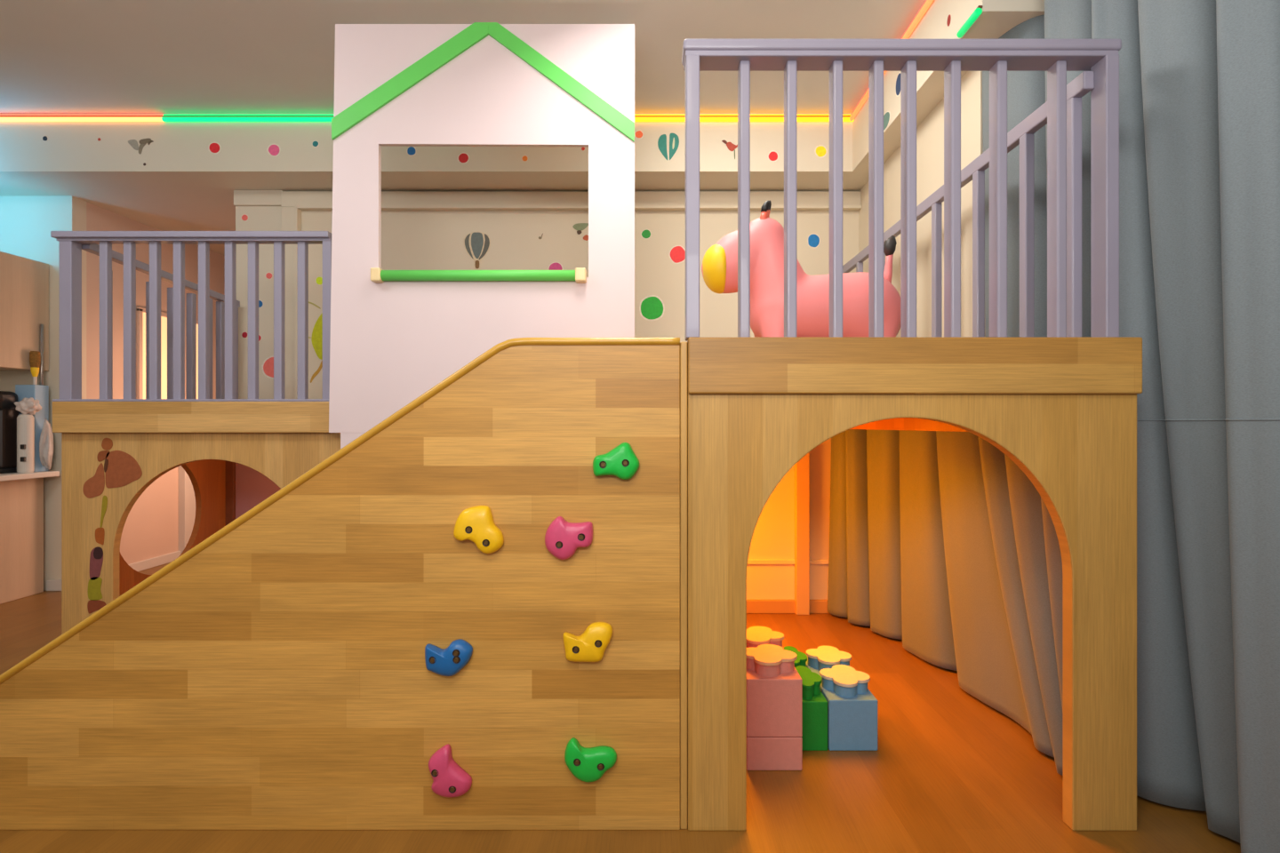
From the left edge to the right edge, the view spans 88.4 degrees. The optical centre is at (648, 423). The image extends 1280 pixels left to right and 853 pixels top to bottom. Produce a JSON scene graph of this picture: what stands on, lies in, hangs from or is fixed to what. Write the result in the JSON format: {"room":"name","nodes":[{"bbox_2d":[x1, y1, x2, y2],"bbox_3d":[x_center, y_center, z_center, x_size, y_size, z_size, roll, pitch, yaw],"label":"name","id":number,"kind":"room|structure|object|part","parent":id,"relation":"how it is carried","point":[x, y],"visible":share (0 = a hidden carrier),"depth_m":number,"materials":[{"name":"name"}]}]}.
{"room":"children's playroom","nodes":[
{"label":"children's playroom","id":0,"kind":"room"},
{"bbox_2d":[0,196,86,591],"bbox_3d":[-3.785,-0.176,3.950,0.730,2.340,0.100,0,0,0],"label":"wall","id":1,"kind":"structure","parent":0,"point":[27,223],"depth_m":3.90,"materials":[{"name":"paint"}]},
{"bbox_2d":[46,579,61,591],"bbox_3d":[-3.490,0.961,3.891,0.140,0.065,0.018,0,0,0],"label":"baseboard","id":2,"kind":"structure","parent":1,"relation":"attached to","point":[52,585],"depth_m":3.88,"materials":[{"name":"white laminate"}]},
{"bbox_2d":[86,201,224,564],"bbox_3d":[-3.470,-0.176,5.500,0.100,2.340,3.000,0,0,0],"label":"wall","id":3,"kind":"structure","parent":0,"point":[150,530],"depth_m":4.41,"materials":[{"name":"paint"}]},
{"bbox_2d":[0,251,48,371],"bbox_3d":[-3.849,-0.624,3.047,0.598,0.635,1.695,0,0,0],"label":"upper cabinet","id":4,"kind":"object","parent":3,"relation":"attached to","point":[24,282],"visible":1,"depth_m":3.72,"materials":[{"name":"brown wood"}]},
{"bbox_2d":[39,323,43,385],"bbox_3d":[-3.540,-0.301,3.835,0.019,0.550,0.019,0,0,0],"label":"metal rod","id":5,"kind":"object","parent":4,"relation":"attached to","point":[41,326],"visible":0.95,"depth_m":3.83,"materials":[{"name":"metal"}]},
{"bbox_2d":[128,551,180,571],"bbox_3d":[-3.413,0.961,5.450,0.015,0.065,2.900,0,0,0],"label":"baseboard","id":6,"kind":"structure","parent":3,"relation":"attached to","point":[139,566],"depth_m":4.54,"materials":[{"name":"white laminate"}]},
{"bbox_2d":[136,306,198,399],"bbox_3d":[-3.410,-0.342,4.705,0.020,0.870,0.630,0,0,0],"label":"window","id":7,"kind":"structure","parent":3,"relation":"in","point":[140,311],"depth_m":4.45,"materials":[{"name":"glass"}]},
{"bbox_3d":[-3.414,-0.342,4.555,0.009,0.810,0.270,0,0,0],"label":"lit pane","id":8,"kind":"part","parent":7,"relation":"part of","materials":[{"name":"yellow"}]},
{"bbox_3d":[-3.414,-0.342,4.935,0.009,0.810,0.110,0,0,0],"label":"lit pane","id":9,"kind":"part","parent":7,"relation":"part of","materials":[{"name":"yellow"}]},
{"bbox_2d":[178,465,195,554],"bbox_3d":[-3.395,0.553,4.840,0.050,0.880,0.120,0,0,0],"label":"trim","id":10,"kind":"structure","parent":3,"relation":"attached to","point":[187,499],"depth_m":4.78,"materials":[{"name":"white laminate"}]},
{"bbox_2d":[0,0,925,113],"bbox_3d":[-1.075,-1.696,2.900,6.350,0.080,8.200,0,0,0],"label":"ceiling","id":11,"kind":"structure","parent":0,"point":[57,56],"depth_m":2.85,"materials":[{"name":"paint"}]},
{"bbox_2d":[982,0,1279,852],"bbox_3d":[1.370,-0.337,1.671,0.290,2.636,1.487,0,0,-8],"label":"curtain","id":12,"kind":"object","parent":11,"relation":"hanging from","point":[1199,80],"visible":0.57,"depth_m":1.59,"materials":[{"name":"fabric"}]},
{"bbox_2d":[235,191,858,399],"bbox_3d":[-0.540,-0.176,3.870,3.720,2.340,0.100,0,0,0],"label":"wall","id":13,"kind":"structure","parent":0,"point":[411,240],"depth_m":3.82,"materials":[{"name":"paint"}]},
{"bbox_2d":[42,136,47,141],"bbox_3d":[-3.230,-1.522,3.519,0.029,0.030,0.002,0,0,0],"label":"round sticker","id":14,"kind":"object","parent":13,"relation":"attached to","point":[44,138],"visible":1,"depth_m":3.52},
{"bbox_2d":[0,114,163,121],"bbox_3d":[-3.080,-1.628,3.509,0.975,0.040,0.024,0,0,0],"label":"led light strip","id":15,"kind":"object","parent":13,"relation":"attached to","point":[3,117],"visible":1,"depth_m":3.51,"materials":[{"name":"orange"}]},
{"bbox_2d":[0,117,162,121],"bbox_3d":[-3.080,-1.620,3.508,0.975,0.022,0.022,0,0,0],"label":"diffuser","id":16,"kind":"object","parent":15,"relation":"attached to","point":[2,119],"depth_m":3.50,"materials":[{"name":"orange"}]},
{"bbox_2d":[0,114,163,116],"bbox_3d":[-3.080,-1.643,3.512,0.975,0.009,0.009,0,0,0],"label":"diffuser","id":17,"kind":"object","parent":15,"relation":"attached to","point":[0,115],"depth_m":3.51,"materials":[{"name":"orange"}]},
{"bbox_2d":[128,138,153,154],"bbox_3d":[-2.718,-1.480,3.518,0.138,0.085,0.003,0,0,0],"label":"sticker","id":18,"kind":"object","parent":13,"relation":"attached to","point":[133,143],"visible":1,"depth_m":3.52,"materials":[{"name":"paper"}]},
{"bbox_2d":[208,142,221,154],"bbox_3d":[-2.322,-1.472,3.519,0.068,0.066,0.002,0,0,0],"label":"round sticker","id":19,"kind":"object","parent":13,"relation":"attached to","point":[214,148],"visible":1,"depth_m":3.52,"materials":[{"name":"paper"}]},
{"bbox_2d":[240,214,247,221],"bbox_3d":[-2.346,-1.192,3.819,0.040,0.040,0.002,0,0,0],"label":"round sticker","id":20,"kind":"object","parent":13,"relation":"attached to","point":[244,217],"visible":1,"depth_m":3.82,"materials":[{"name":"paper"}]},
{"bbox_2d":[241,331,247,338],"bbox_3d":[-2.347,-0.511,3.819,0.035,0.040,0.002,0,0,0],"label":"round sticker","id":21,"kind":"object","parent":13,"relation":"attached to","point":[244,334],"visible":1,"depth_m":3.82,"materials":[{"name":"paper"}]},
{"bbox_2d":[161,114,333,121],"bbox_3d":[-1.735,-1.628,3.509,1.710,0.040,0.024,0,0,0],"label":"led light strip","id":22,"kind":"object","parent":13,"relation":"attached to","point":[166,117],"visible":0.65,"depth_m":3.50,"materials":[{"name":"green"}]},
{"bbox_2d":[161,117,333,121],"bbox_3d":[-1.735,-1.620,3.508,1.710,0.022,0.022,0,0,0],"label":"diffuser","id":23,"kind":"object","parent":22,"relation":"attached to","point":[164,119],"depth_m":3.50,"materials":[{"name":"green"}]},
{"bbox_2d":[163,114,333,115],"bbox_3d":[-1.735,-1.643,3.512,1.710,0.009,0.009,0,0,0],"label":"diffuser","id":24,"kind":"object","parent":22,"relation":"attached to","point":[164,115],"depth_m":3.51,"materials":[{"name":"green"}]},
{"bbox_2d":[233,190,284,206],"bbox_3d":[-2.258,-1.303,3.810,0.284,0.087,0.020,0,0,0],"label":"trim","id":25,"kind":"structure","parent":13,"relation":"attached to","point":[241,197],"depth_m":3.80,"materials":[{"name":"paint"}]},
{"bbox_2d":[258,300,263,307],"bbox_3d":[-2.261,-0.692,3.819,0.042,0.045,0.002,0,0,0],"label":"round sticker","id":26,"kind":"object","parent":13,"relation":"attached to","point":[260,303],"visible":0.53,"depth_m":3.82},
{"bbox_2d":[261,355,273,379],"bbox_3d":[-2.168,-0.324,3.819,0.163,0.140,0.002,0,0,0],"label":"round sticker","id":27,"kind":"object","parent":13,"relation":"attached to","point":[268,365],"visible":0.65,"depth_m":3.82,"materials":[{"name":"paper"}]},
{"bbox_2d":[265,272,272,279],"bbox_3d":[-2.204,-0.854,3.819,0.042,0.040,0.002,0,0,0],"label":"round sticker","id":28,"kind":"object","parent":13,"relation":"attached to","point":[268,276],"visible":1,"depth_m":3.82,"materials":[{"name":"paper"}]},
{"bbox_2d":[267,143,280,157],"bbox_3d":[-2.006,-1.460,3.519,0.072,0.072,0.002,0,0,0],"label":"round sticker","id":29,"kind":"object","parent":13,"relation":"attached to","point":[274,150],"visible":1,"depth_m":3.52,"materials":[{"name":"paper"}]},
{"bbox_2d":[308,301,322,383],"bbox_3d":[-1.986,-0.469,3.819,0.368,0.476,0.002,0,0,0],"label":"sticker","id":30,"kind":"object","parent":13,"relation":"attached to","point":[316,339],"visible":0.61,"depth_m":3.82,"materials":[{"name":"paper"}]},
{"bbox_2d":[312,140,319,147],"bbox_3d":[-1.784,-1.493,3.519,0.037,0.037,0.002,0,0,0],"label":"round sticker","id":31,"kind":"object","parent":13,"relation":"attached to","point":[315,143],"visible":1,"depth_m":3.52,"materials":[{"name":"paper"}]},
{"bbox_2d":[315,276,322,285],"bbox_3d":[-1.909,-0.826,3.819,0.051,0.052,0.002,0,0,0],"label":"round sticker","id":32,"kind":"object","parent":13,"relation":"attached to","point":[319,279],"visible":0.74,"depth_m":3.82,"materials":[{"name":"paper"}]},
{"bbox_2d":[406,146,416,156],"bbox_3d":[-1.270,-1.456,3.519,0.053,0.054,0.002,0,0,0],"label":"round sticker","id":33,"kind":"object","parent":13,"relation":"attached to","point":[411,151],"visible":0.92,"depth_m":3.52,"materials":[{"name":"paper"}]},
{"bbox_2d":[0,113,868,255],"bbox_3d":[-1.465,-1.502,5.260,5.370,0.310,3.480,0,0,0],"label":"soffit","id":34,"kind":"structure","parent":13,"relation":"attached to","point":[182,186],"depth_m":3.52,"materials":[{"name":"paint"}]},
{"bbox_2d":[634,114,854,121],"bbox_3d":[0.107,-1.628,3.509,1.965,0.040,0.024,0,0,0],"label":"led light strip","id":35,"kind":"object","parent":34,"relation":"attached to","point":[637,117],"visible":0.42,"depth_m":3.51,"materials":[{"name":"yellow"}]},
{"bbox_2d":[634,114,850,115],"bbox_3d":[0.107,-1.643,3.512,1.965,0.009,0.009,0,0,0],"label":"diffuser","id":36,"kind":"object","parent":35,"relation":"attached to","point":[635,115],"depth_m":3.51,"materials":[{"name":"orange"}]},
{"bbox_2d":[634,117,854,121],"bbox_3d":[0.107,-1.620,3.508,1.965,0.022,0.022,0,0,0],"label":"diffuser","id":37,"kind":"object","parent":35,"relation":"attached to","point":[636,119],"depth_m":3.50,"materials":[{"name":"yellow"}]},
{"bbox_2d":[457,152,469,164],"bbox_3d":[-0.992,-1.417,3.519,0.064,0.062,0.002,0,0,0],"label":"round sticker","id":38,"kind":"object","parent":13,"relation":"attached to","point":[463,158],"visible":1,"depth_m":3.52,"materials":[{"name":"paper"}]},
{"bbox_2d":[463,232,490,270],"bbox_3d":[-0.998,-1.001,3.818,0.158,0.222,0.003,0,0,0],"label":"sticker","id":39,"kind":"object","parent":13,"relation":"attached to","point":[476,244],"visible":1,"depth_m":3.82,"materials":[{"name":"paper"}]},
{"bbox_2d":[474,260,479,268],"bbox_3d":[-0.996,-0.920,3.817,0.024,0.048,0.002,0,0,0],"label":"basket","id":40,"kind":"object","parent":39,"relation":"on","point":[476,262],"depth_m":3.82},
{"bbox_2d":[521,155,527,161],"bbox_3d":[-0.663,-1.415,3.519,0.035,0.035,0.002,0,0,0],"label":"round sticker","id":41,"kind":"object","parent":13,"relation":"attached to","point":[524,158],"visible":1,"depth_m":3.52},
{"bbox_2d":[547,262,563,270],"bbox_3d":[-0.542,-0.893,3.819,0.089,0.088,0.002,0,0,0],"label":"round sticker","id":42,"kind":"object","parent":13,"relation":"attached to","point":[554,266],"visible":0.52,"depth_m":3.82,"materials":[{"name":"paper"}]},
{"bbox_2d":[281,192,861,399],"bbox_3d":[-0.448,-0.670,3.803,3.336,1.327,0.035,0,0,0],"label":"trim","id":43,"kind":"structure","parent":13,"relation":"attached to","point":[290,200],"depth_m":3.79,"materials":[{"name":"paint"}]},
{"bbox_2d":[572,223,588,240],"bbox_3d":[-0.395,-1.110,3.818,0.094,0.101,0.003,0,0,0],"label":"sticker","id":44,"kind":"object","parent":13,"relation":"attached to","point":[579,227],"visible":0.91,"depth_m":3.82,"materials":[{"name":"paper"}]},
{"bbox_2d":[634,129,643,138],"bbox_3d":[-0.052,-1.544,3.519,0.050,0.048,0.002,0,0,0],"label":"round sticker","id":45,"kind":"object","parent":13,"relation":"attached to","point":[638,134],"visible":0.96,"depth_m":3.52,"materials":[{"name":"paper"}]},
{"bbox_2d":[640,229,651,239],"bbox_3d":[-0.015,-1.097,3.819,0.060,0.058,0.002,0,0,0],"label":"round sticker","id":46,"kind":"object","parent":13,"relation":"attached to","point":[645,234],"visible":1,"depth_m":3.82,"materials":[{"name":"paper"}]},
{"bbox_2d":[639,295,664,320],"bbox_3d":[0.018,-0.667,3.819,0.148,0.152,0.002,0,0,0],"label":"round sticker","id":47,"kind":"object","parent":13,"relation":"attached to","point":[652,308],"visible":1,"depth_m":3.82,"materials":[{"name":"paper"}]},
{"bbox_2d":[657,133,679,159],"bbox_3d":[0.105,-1.478,3.518,0.113,0.148,0.003,0,0,0],"label":"sticker","id":48,"kind":"object","parent":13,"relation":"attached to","point":[674,140],"visible":1,"depth_m":3.52,"materials":[{"name":"paper"}]},
{"bbox_2d":[668,245,685,263],"bbox_3d":[0.168,-0.979,3.819,0.107,0.110,0.002,0,0,0],"label":"round sticker","id":49,"kind":"object","parent":13,"relation":"attached to","point":[676,254],"visible":0.85,"depth_m":3.82,"materials":[{"name":"paper"}]},
{"bbox_2d":[721,139,737,159],"bbox_3d":[0.434,-1.462,3.519,0.087,0.104,0.002,0,0,0],"label":"sticker","id":50,"kind":"object","parent":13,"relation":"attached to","point":[731,147],"visible":0.91,"depth_m":3.52,"materials":[{"name":"paper"}]},
{"bbox_2d":[767,150,778,161],"bbox_3d":[0.665,-1.427,3.519,0.060,0.061,0.002,0,0,0],"label":"round sticker","id":51,"kind":"object","parent":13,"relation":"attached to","point":[772,156],"visible":1,"depth_m":3.52,"materials":[{"name":"paper"}]},
{"bbox_2d":[807,233,820,247],"bbox_3d":[0.958,-1.058,3.819,0.074,0.086,0.002,0,0,0],"label":"round sticker","id":52,"kind":"object","parent":13,"relation":"attached to","point":[813,240],"visible":1,"depth_m":3.82,"materials":[{"name":"paper"}]},
{"bbox_2d":[814,144,827,158],"bbox_3d":[0.921,-1.453,3.519,0.070,0.069,0.002,0,0,0],"label":"round sticker","id":53,"kind":"object","parent":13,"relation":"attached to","point":[820,151],"visible":1,"depth_m":3.52,"materials":[{"name":"paper"}]},
{"bbox_2d":[0,562,1240,852],"bbox_3d":[-1.075,1.034,2.900,6.350,0.080,8.200,0,0,0],"label":"floor","id":54,"kind":"structure","parent":0,"point":[948,772],"depth_m":1.70,"materials":[{"name":"brown wood"}]},
{"bbox_2d":[0,478,43,604],"bbox_3d":[-3.849,0.653,3.030,0.598,0.680,1.660,0,0,0],"label":"base cabinet","id":55,"kind":"object","parent":54,"relation":"on","point":[21,501],"visible":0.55,"depth_m":3.72,"materials":[{"name":"brown wood"}]},
{"bbox_2d":[0,471,59,481],"bbox_3d":[-3.801,0.297,3.030,0.693,0.031,1.660,0,0,0],"label":"countertop","id":56,"kind":"structure","parent":55,"relation":"on","point":[12,476],"depth_m":3.67,"materials":[{"name":"white laminate"}]},
{"bbox_2d":[0,391,18,473],"bbox_3d":[-3.658,0.051,3.678,0.165,0.460,0.155,0,0,0],"label":"coffee machine","id":57,"kind":"object","parent":56,"relation":"on","point":[8,413],"visible":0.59,"depth_m":3.68,"materials":[{"name":"black plastic"}]},
{"bbox_2d":[16,414,34,473],"bbox_3d":[-3.520,0.117,3.713,0.072,0.330,0.075,0,0,0],"label":"canister","id":58,"kind":"object","parent":56,"relation":"on","point":[25,423],"visible":1,"depth_m":3.69,"materials":[{"name":"white plastic"}]},
{"bbox_2d":[20,456,25,462],"bbox_3d":[-3.503,0.203,3.683,0.023,0.026,0.014,0,0,0],"label":"switch","id":59,"kind":"object","parent":58,"relation":"attached to","point":[22,459],"depth_m":3.68,"materials":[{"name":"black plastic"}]},
{"bbox_2d":[20,444,25,448],"bbox_3d":[-3.503,0.134,3.683,0.023,0.026,0.014,0,0,0],"label":"switch","id":60,"kind":"object","parent":58,"relation":"attached to","point":[22,446],"depth_m":3.68,"materials":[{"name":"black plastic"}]},
{"bbox_2d":[14,397,41,415],"bbox_3d":[-3.508,-0.095,3.716,0.121,0.100,0.086,0,0,0],"label":"crumpled bag","id":61,"kind":"object","parent":58,"relation":"on","point":[30,406],"visible":1,"depth_m":3.69,"materials":[{"name":"plastic"}]},
{"bbox_2d":[15,384,48,471],"bbox_3d":[-3.572,0.032,3.810,0.115,0.500,0.090,0,0,0],"label":"box","id":62,"kind":"object","parent":56,"relation":"on","point":[40,393],"visible":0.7,"depth_m":3.78,"materials":[{"name":"cardboard"}]},
{"bbox_2d":[29,351,40,384],"bbox_3d":[-3.523,-0.316,3.775,0.049,0.192,0.049,0,0,0],"label":"brush","id":63,"kind":"object","parent":62,"relation":"on","point":[35,356],"visible":1,"depth_m":3.76,"materials":[{"name":"brown"}]},
{"bbox_3d":[-3.523,-0.244,3.775,0.018,0.050,0.018,0,0,0],"label":"handle","id":64,"kind":"part","parent":63,"relation":"part of","materials":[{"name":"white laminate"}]},
{"bbox_2d":[39,419,53,470],"bbox_3d":[-3.489,0.125,3.809,0.061,0.294,0.064,0,0,-42],"label":"crumpled bag","id":65,"kind":"object","parent":56,"relation":"on","point":[46,437],"visible":1,"depth_m":3.79,"materials":[{"name":"plastic"}]},
{"bbox_2d":[52,401,340,634],"bbox_3d":[-1.687,0.453,3.215,1.476,1.081,1.090,0,0,0],"label":"platform","id":66,"kind":"object","parent":54,"relation":"on","point":[235,456],"visible":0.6,"depth_m":2.70,"materials":[{"name":"brown wood"}]},
{"bbox_2d":[82,438,142,613],"bbox_3d":[-2.201,0.422,2.698,0.241,0.721,0.003,0,0,0],"label":"sticker","id":67,"kind":"object","parent":66,"relation":"attached to","point":[121,469],"visible":0.99,"depth_m":2.70,"materials":[{"name":"paper"}]},
{"bbox_3d":[-2.273,0.681,2.699,0.059,0.097,0.002,0,0,0],"label":"leg","id":68,"kind":"part","parent":67,"relation":"part of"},
{"bbox_2d":[81,244,239,399],"bbox_3d":[-2.357,-0.424,3.255,0.040,0.676,1.010,0,0,0],"label":"railing","id":69,"kind":"object","parent":66,"relation":"on","point":[116,257],"visible":0.23,"depth_m":3.37,"materials":[{"name":"purple paint"}]},
{"bbox_3d":[-2.357,-0.712,3.255,0.040,0.100,1.010,0,0,0],"label":"rail","id":70,"kind":"part","parent":69,"relation":"part of","materials":[{"name":"purple paint"}]},
{"bbox_3d":[-2.357,-0.376,3.723,0.040,0.581,0.045,0,0,0],"label":"post","id":71,"kind":"part","parent":69,"relation":"part of","materials":[{"name":"purple paint"}]},
{"bbox_3d":[-2.397,0.483,3.217,0.030,1.021,0.965,0,0,0],"label":"panel","id":72,"kind":"part","parent":66,"relation":"part of","materials":[{"name":"brown wood"}]},
{"bbox_2d":[50,231,331,401],"bbox_3d":[-1.865,-0.434,2.710,1.131,0.694,0.080,0,0,0],"label":"railing","id":73,"kind":"object","parent":66,"relation":"on","point":[70,242],"visible":0.91,"depth_m":2.70,"materials":[{"name":"purple paint"}]},
{"bbox_3d":[-2.386,-0.420,2.714,0.051,0.664,0.052,0,0,0],"label":"post","id":74,"kind":"part","parent":73,"relation":"part of","materials":[{"name":"purple paint"}]},
{"bbox_3d":[-1.866,-0.763,2.710,1.127,0.036,0.080,0,0,0],"label":"rail","id":75,"kind":"part","parent":73,"relation":"part of","materials":[{"name":"purple paint"}]},
{"bbox_3d":[-1.861,-0.092,2.700,1.124,0.010,0.060,0,0,0],"label":"rail","id":76,"kind":"part","parent":73,"relation":"part of","materials":[{"name":"purple paint"}]},
{"bbox_3d":[-1.317,-0.420,2.714,0.036,0.664,0.052,0,0,0],"label":"post","id":77,"kind":"part","parent":73,"relation":"part of","materials":[{"name":"purple paint"}]},
{"bbox_3d":[-2.374,0.483,3.728,0.075,1.021,0.055,0,0,0],"label":"corner post","id":78,"kind":"part","parent":66,"relation":"part of","materials":[{"name":"wood"}]},
{"bbox_3d":[-1.643,0.483,3.735,1.388,1.021,0.030,0,0,0],"label":"panel","id":79,"kind":"part","parent":66,"relation":"part of","materials":[{"name":"paint"}]},
{"bbox_2d":[0,337,679,830],"bbox_3d":[-0.857,0.392,1.627,1.866,1.204,0.066,0,0,0],"label":"wall","id":80,"kind":"structure","parent":54,"relation":"on","point":[272,675],"depth_m":1.60,"materials":[{"name":"brown wood"}]},
{"bbox_2d":[424,639,472,676],"bbox_3d":[-0.485,0.570,1.588,0.115,0.087,0.032,0,0,0],"label":"hold","id":81,"kind":"object","parent":80,"relation":"attached to","point":[451,660],"visible":1,"depth_m":1.58,"materials":[{"name":"blue plastic"}]},
{"bbox_2d":[428,744,471,797],"bbox_3d":[-0.482,0.844,1.588,0.104,0.124,0.032,0,0,0],"label":"hold","id":82,"kind":"object","parent":80,"relation":"attached to","point":[450,780],"visible":1,"depth_m":1.58,"materials":[{"name":"plastic"}]},
{"bbox_2d":[453,505,503,554],"bbox_3d":[-0.413,0.259,1.588,0.121,0.118,0.033,0,0,0],"label":"hold","id":83,"kind":"object","parent":80,"relation":"attached to","point":[476,524],"visible":1,"depth_m":1.58,"materials":[{"name":"yellow plastic"}]},
{"bbox_2d":[544,516,592,559],"bbox_3d":[-0.194,0.280,1.588,0.117,0.106,0.032,0,0,0],"label":"hold","id":84,"kind":"object","parent":80,"relation":"attached to","point":[563,539],"visible":1,"depth_m":1.58,"materials":[{"name":"plastic"}]},
{"bbox_2d":[563,622,612,662],"bbox_3d":[-0.148,0.532,1.588,0.120,0.096,0.032,0,0,0],"label":"hold","id":85,"kind":"object","parent":80,"relation":"attached to","point":[591,645],"visible":1,"depth_m":1.58,"materials":[{"name":"yellow plastic"}]},
{"bbox_2d":[564,737,616,783],"bbox_3d":[-0.141,0.818,1.588,0.128,0.103,0.032,0,0,0],"label":"hold","id":86,"kind":"object","parent":80,"relation":"attached to","point":[587,764],"visible":1,"depth_m":1.58,"materials":[{"name":"green plastic"}]},
{"bbox_2d":[592,442,639,479],"bbox_3d":[-0.079,0.093,1.588,0.113,0.092,0.033,0,0,0],"label":"hold","id":87,"kind":"object","parent":80,"relation":"attached to","point":[621,462],"visible":1,"depth_m":1.58,"materials":[{"name":"green plastic"}]},
{"bbox_2d":[328,22,634,448],"bbox_3d":[-0.660,-0.292,2.593,1.209,2.571,0.066,0,0,0],"label":"facade","id":88,"kind":"object","parent":54,"relation":"on","point":[396,335],"visible":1,"depth_m":2.60,"materials":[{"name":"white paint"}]},
{"bbox_3d":[-0.641,0.516,2.611,1.156,0.955,0.020,0,0,0],"label":"panel","id":89,"kind":"part","parent":88,"relation":"part of","materials":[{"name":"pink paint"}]},
{"bbox_2d":[746,736,802,770],"bbox_3d":[0.359,0.946,2.058,0.160,0.094,0.363,0,0,0],"label":"foam block","id":90,"kind":"object","parent":54,"relation":"on","point":[763,753],"visible":0.45,"depth_m":1.88,"materials":[{"name":"plastic"}]},
{"bbox_2d":[746,626,802,736],"bbox_3d":[0.359,0.793,2.058,0.160,0.210,0.363,0,0,0],"label":"foam block","id":91,"kind":"object","parent":90,"relation":"on","point":[774,685],"visible":0.76,"depth_m":1.88,"materials":[{"name":"plastic"}]},
{"bbox_2d":[784,646,827,751],"bbox_3d":[0.493,0.897,2.180,0.098,0.193,0.380,0,0,0],"label":"foam block","id":92,"kind":"object","parent":54,"relation":"on","point":[814,737],"visible":0.52,"depth_m":1.99,"materials":[{"name":"plastic"}]},
{"bbox_2d":[806,646,877,751],"bbox_3d":[0.619,0.894,2.175,0.148,0.198,0.370,0,0,0],"label":"foam block","id":93,"kind":"object","parent":54,"relation":"on","point":[852,708],"visible":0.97,"depth_m":1.99,"materials":[{"name":"plastic"}]},
{"bbox_2d":[680,336,1142,831],"bbox_3d":[0.428,0.393,2.693,1.527,1.201,2.214,0,0,0],"label":"platform","id":94,"kind":"object","parent":54,"relation":"on","point":[760,416],"visible":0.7,"depth_m":1.60,"materials":[{"name":"brown wood"}]},
{"bbox_3d":[0.646,0.959,3.438,1.047,0.068,0.025,0,0,0],"label":"skirting","id":95,"kind":"part","parent":94,"relation":"part of","materials":[{"name":"paint"}]},
{"bbox_3d":[0.646,0.728,3.443,1.047,0.023,0.015,0,0,0],"label":"dado rail","id":96,"kind":"part","parent":94,"relation":"part of","materials":[{"name":"paint"}]},
{"bbox_3d":[0.631,0.423,3.465,1.077,1.141,0.030,0,0,0],"label":"panel","id":97,"kind":"part","parent":94,"relation":"part of","materials":[{"name":"paint"}]},
{"bbox_2d":[701,200,900,336],"bbox_3d":[0.486,-0.466,2.100,0.636,0.514,0.246,0,0,0],"label":"horse","id":98,"kind":"object","parent":94,"relation":"on","point":[719,267],"visible":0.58,"depth_m":2.02},
{"bbox_2d":[681,39,1121,340],"bbox_3d":[0.620,-0.573,1.643,1.070,0.731,0.085,0,0,0],"label":"railing","id":99,"kind":"object","parent":94,"relation":"on","point":[1056,57],"visible":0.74,"depth_m":1.63,"materials":[{"name":"purple paint"}]},
{"bbox_3d":[0.108,-0.553,1.632,0.034,0.692,0.056,0,0,0],"label":"post","id":100,"kind":"part","parent":99,"relation":"part of","materials":[{"name":"purple paint"}]},
{"bbox_3d":[0.620,-0.918,1.643,1.070,0.041,0.085,0,0,0],"label":"rail","id":101,"kind":"part","parent":99,"relation":"part of","materials":[{"name":"purple paint"}]},
{"bbox_3d":[1.132,-0.553,1.633,0.032,0.692,0.058,0,0,0],"label":"post","id":102,"kind":"part","parent":99,"relation":"part of","materials":[{"name":"purple paint"}]},
{"bbox_2d":[827,429,1062,775],"bbox_3d":[1.154,0.418,2.558,0.280,1.129,1.760,0,0,-6],"label":"curtain","id":103,"kind":"object","parent":94,"relation":"hanging from","point":[940,545],"visible":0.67,"depth_m":2.44,"materials":[{"name":"fabric"}]},
{"bbox_2d":[842,71,1094,336],"bbox_3d":[1.101,-0.545,2.703,0.027,0.675,2.115,0,0,0],"label":"railing","id":104,"kind":"object","parent":94,"relation":"on","point":[1022,134],"visible":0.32,"depth_m":1.90,"materials":[{"name":"purple paint"}]},
{"bbox_2d":[858,71,985,336],"bbox_3d":[1.560,-0.332,1.310,0.680,2.650,5.020,0,0,0],"label":"wall","id":105,"kind":"structure","parent":0,"point":[930,132],"depth_m":2.85,"materials":[{"name":"paint"}]},
{"bbox_2d":[883,111,890,131],"bbox_3d":[1.089,-1.389,3.032,0.002,0.078,0.134,0,0,0],"label":"round sticker","id":106,"kind":"object","parent":105,"relation":"attached to","point":[887,116],"visible":0.59,"depth_m":3.01,"materials":[{"name":"paper"}]},
{"bbox_2d":[849,0,934,121],"bbox_3d":[1.079,-1.628,2.829,0.024,0.040,1.358,0,0,0],"label":"led light strip","id":107,"kind":"object","parent":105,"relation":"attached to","point":[927,3],"visible":0.53,"depth_m":2.71,"materials":[{"name":"orange"}]},
{"bbox_2d":[895,72,900,96],"bbox_3d":[1.089,-1.475,2.865,0.002,0.100,0.078,0,0,0],"label":"round sticker","id":108,"kind":"object","parent":105,"relation":"attached to","point":[898,81],"visible":0.67,"depth_m":2.87,"materials":[{"name":"paper"}]},
{"bbox_2d":[852,0,1044,171],"bbox_3d":[1.205,-1.502,2.835,0.230,0.310,1.370,0,0,0],"label":"beam","id":109,"kind":"structure","parent":105,"relation":"attached to","point":[996,18],"depth_m":2.56,"materials":[{"name":"paint"}]},
{"bbox_2d":[946,13,951,26],"bbox_3d":[1.089,-1.461,2.386,0.002,0.044,0.031,0,0,0],"label":"round sticker","id":110,"kind":"object","parent":105,"relation":"attached to","point":[948,21],"visible":1,"depth_m":2.38,"materials":[{"name":"paper"}]},
{"bbox_2d":[956,5,982,38],"bbox_3d":[1.079,-1.350,2.215,0.024,0.030,0.130,0,0,0],"label":"led light strip","id":111,"kind":"object","parent":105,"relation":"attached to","point":[977,12],"visible":1,"depth_m":2.20,"materials":[{"name":"green"}]}
]}

